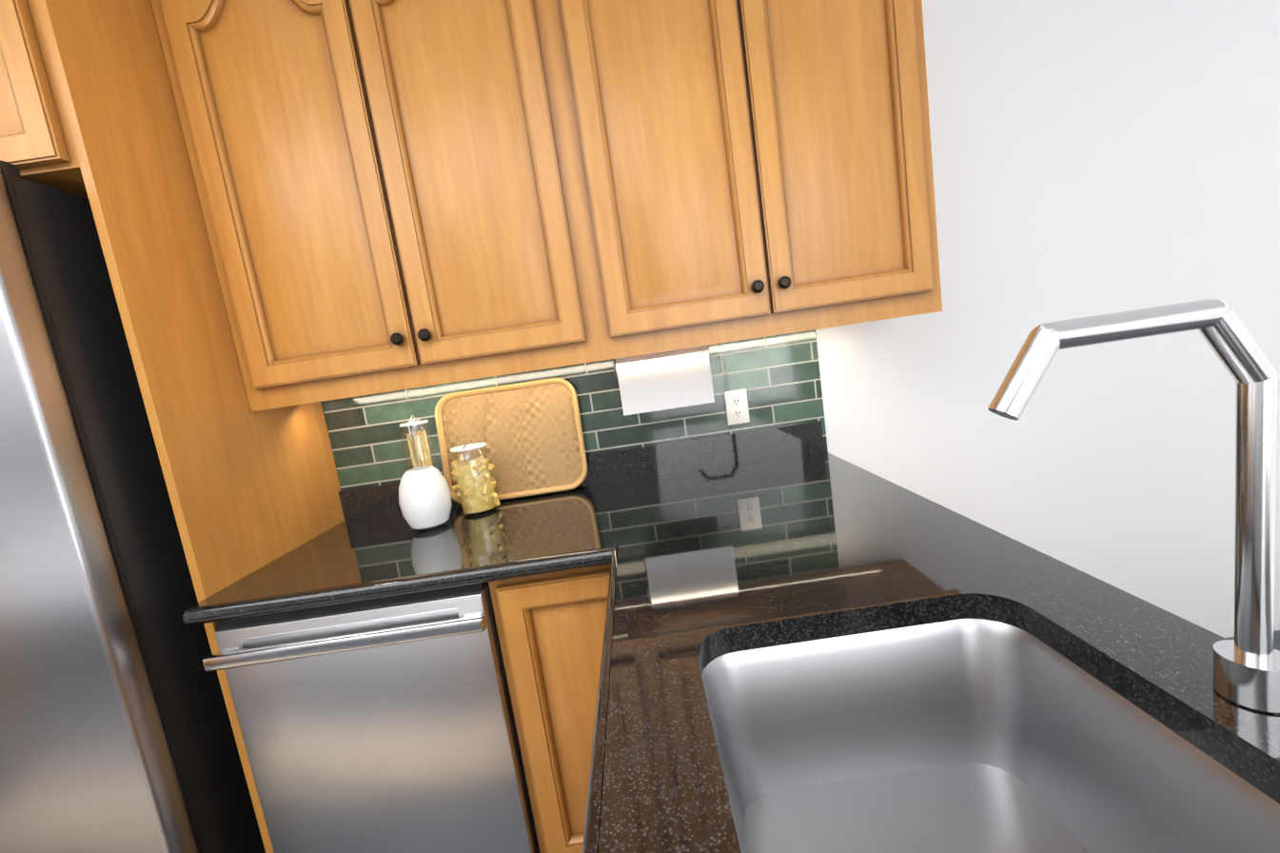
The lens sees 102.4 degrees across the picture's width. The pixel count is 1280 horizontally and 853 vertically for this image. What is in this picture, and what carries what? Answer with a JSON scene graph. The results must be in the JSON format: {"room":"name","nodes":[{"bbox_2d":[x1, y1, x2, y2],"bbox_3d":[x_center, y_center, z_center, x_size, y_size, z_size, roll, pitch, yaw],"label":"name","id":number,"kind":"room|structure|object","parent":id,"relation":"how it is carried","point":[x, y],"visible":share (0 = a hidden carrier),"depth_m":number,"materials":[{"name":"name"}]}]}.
{"room":"kitchen","nodes":[
{"label":"kitchen","id":0,"kind":"room"},
{"bbox_2d":[321,0,1279,637],"bbox_3d":[-0.507,-0.088,1.774,6.180,2.470,0.128,-8,7,0],"label":"wall","id":1,"kind":"structure","parent":0,"point":[1100,156],"depth_m":1.71,"materials":[{"name":"white paint"}]},
{"bbox_2d":[151,0,596,411],"bbox_3d":[-0.655,-0.664,1.457,0.952,1.096,0.343,-8,7,0],"label":"upper cabinet","id":2,"kind":"object","parent":1,"relation":"attached to","point":[399,194],"depth_m":1.30,"materials":[{"name":"brown wood"}]},
{"bbox_2d":[724,388,749,425],"bbox_3d":[0.325,-0.065,1.723,0.075,0.115,0.010,-8,7,0],"label":"electrical outlet plate","id":3,"kind":"object","parent":1,"relation":"attached to","point":[737,407],"visible":1,"depth_m":1.72,"materials":[{"name":"white plastic"}]},
{"bbox_2d":[539,0,942,361],"bbox_3d":[0.274,-0.799,1.457,0.924,1.096,0.343,-8,7,0],"label":"upper cabinet","id":4,"kind":"object","parent":1,"relation":"attached to","point":[737,169],"depth_m":1.31,"materials":[{"name":"brown wood"}]},
{"bbox_2d":[611,345,714,415],"bbox_3d":[0.073,-0.159,1.612,0.302,0.200,0.126,-8,7,0],"label":"towel","id":5,"kind":"object","parent":4,"relation":"attached to","point":[664,380],"visible":0.85,"depth_m":1.55,"materials":[{"name":"white paper"}]},
{"bbox_2d":[1225,630,1279,650],"bbox_3d":[-0.288,1.423,-0.156,6.180,0.060,4.110,-8,7,0],"label":"floor","id":6,"kind":"structure","parent":0,"point":[1276,645],"depth_m":1.83,"materials":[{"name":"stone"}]},
{"bbox_2d":[0,159,265,852],"bbox_3d":[-1.525,0.434,1.344,0.915,1.847,0.776,-8,7,0],"label":"refrigerator","id":7,"kind":"object","parent":6,"relation":"on","point":[116,734],"visible":0.58,"depth_m":1.06,"materials":[{"name":"silver metal"}]},
{"bbox_2d":[0,0,345,852],"bbox_3d":[-1.547,0.144,1.395,1.045,2.410,0.639,-8,7,0],"label":"enclosure","id":8,"kind":"object","parent":6,"relation":"on","point":[88,107],"visible":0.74,"depth_m":1.18,"materials":[{"name":"brown wood"}]},
{"bbox_2d":[202,582,540,852],"bbox_3d":[-0.595,0.782,1.467,0.613,0.868,0.632,-8,7,0],"label":"dishwasher","id":9,"kind":"object","parent":6,"relation":"on","point":[385,724],"visible":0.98,"depth_m":1.18,"materials":[{"name":"silver metal"}]},
{"bbox_2d":[488,564,610,852],"bbox_3d":[-0.120,0.704,1.507,0.347,0.875,0.612,-8,7,0],"label":"base cabinet","id":10,"kind":"object","parent":6,"relation":"on","point":[550,626],"visible":0.52,"depth_m":1.19,"materials":[{"name":"brown wood"}]},
{"bbox_3d":[0.366,0.805,0.200,0.629,0.875,3.249,-8,7,0],"label":"base cabinet","id":11,"kind":"object","parent":6,"relation":"on","visible":0},
{"bbox_2d":[182,452,597,625],"bbox_3d":[-0.542,0.259,1.420,0.908,0.138,0.656,-8,7,0],"label":"countertop","id":12,"kind":"structure","parent":11,"relation":"on","point":[374,553],"depth_m":1.25,"materials":[{"name":"black stone"}]},
{"bbox_2d":[399,414,439,471],"bbox_3d":[-0.669,0.122,1.583,0.092,0.321,0.092,-8,7,0],"label":"jar","id":13,"kind":"object","parent":12,"relation":"on","point":[421,444],"visible":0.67,"depth_m":1.55,"materials":[{"name":"clear glass"}]},
{"bbox_2d":[398,465,452,530],"bbox_3d":[-0.616,0.205,1.476,0.138,0.172,0.138,-8,7,0],"label":"ceramic vase","id":14,"kind":"object","parent":12,"relation":"on","point":[424,499],"visible":1,"depth_m":1.43,"materials":[{"name":"white ceramic"}]},
{"bbox_2d":[449,440,500,516],"bbox_3d":[-0.507,0.151,1.577,0.135,0.221,0.133,-8,7,0],"label":"pasta jar","id":15,"kind":"object","parent":12,"relation":"on","point":[475,487],"visible":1,"depth_m":1.53,"materials":[{"name":"clear glass"}]},
{"bbox_2d":[434,377,587,503],"bbox_3d":[-0.417,0.048,1.669,0.463,0.368,0.030,-8,0,0],"label":"rattan tray","id":16,"kind":"object","parent":12,"relation":"on","point":[529,433],"visible":0.92,"depth_m":1.68,"materials":[{"name":"brown wicker"}]},
{"bbox_2d":[559,420,1279,852],"bbox_3d":[0.288,0.311,0.109,0.720,0.138,3.299,-8,7,0],"label":"countertop","id":17,"kind":"structure","parent":11,"relation":"on","point":[710,548],"depth_m":0.75,"materials":[{"name":"black stone"}]},
{"bbox_2d":[701,298,1279,852],"bbox_3d":[0.326,0.221,0.472,0.529,0.610,0.508,-8,7,0],"label":"sink","id":18,"kind":"object","parent":17,"relation":"in","point":[970,735],"visible":1,"depth_m":0.65,"materials":[{"name":"grey metal"}]}
]}

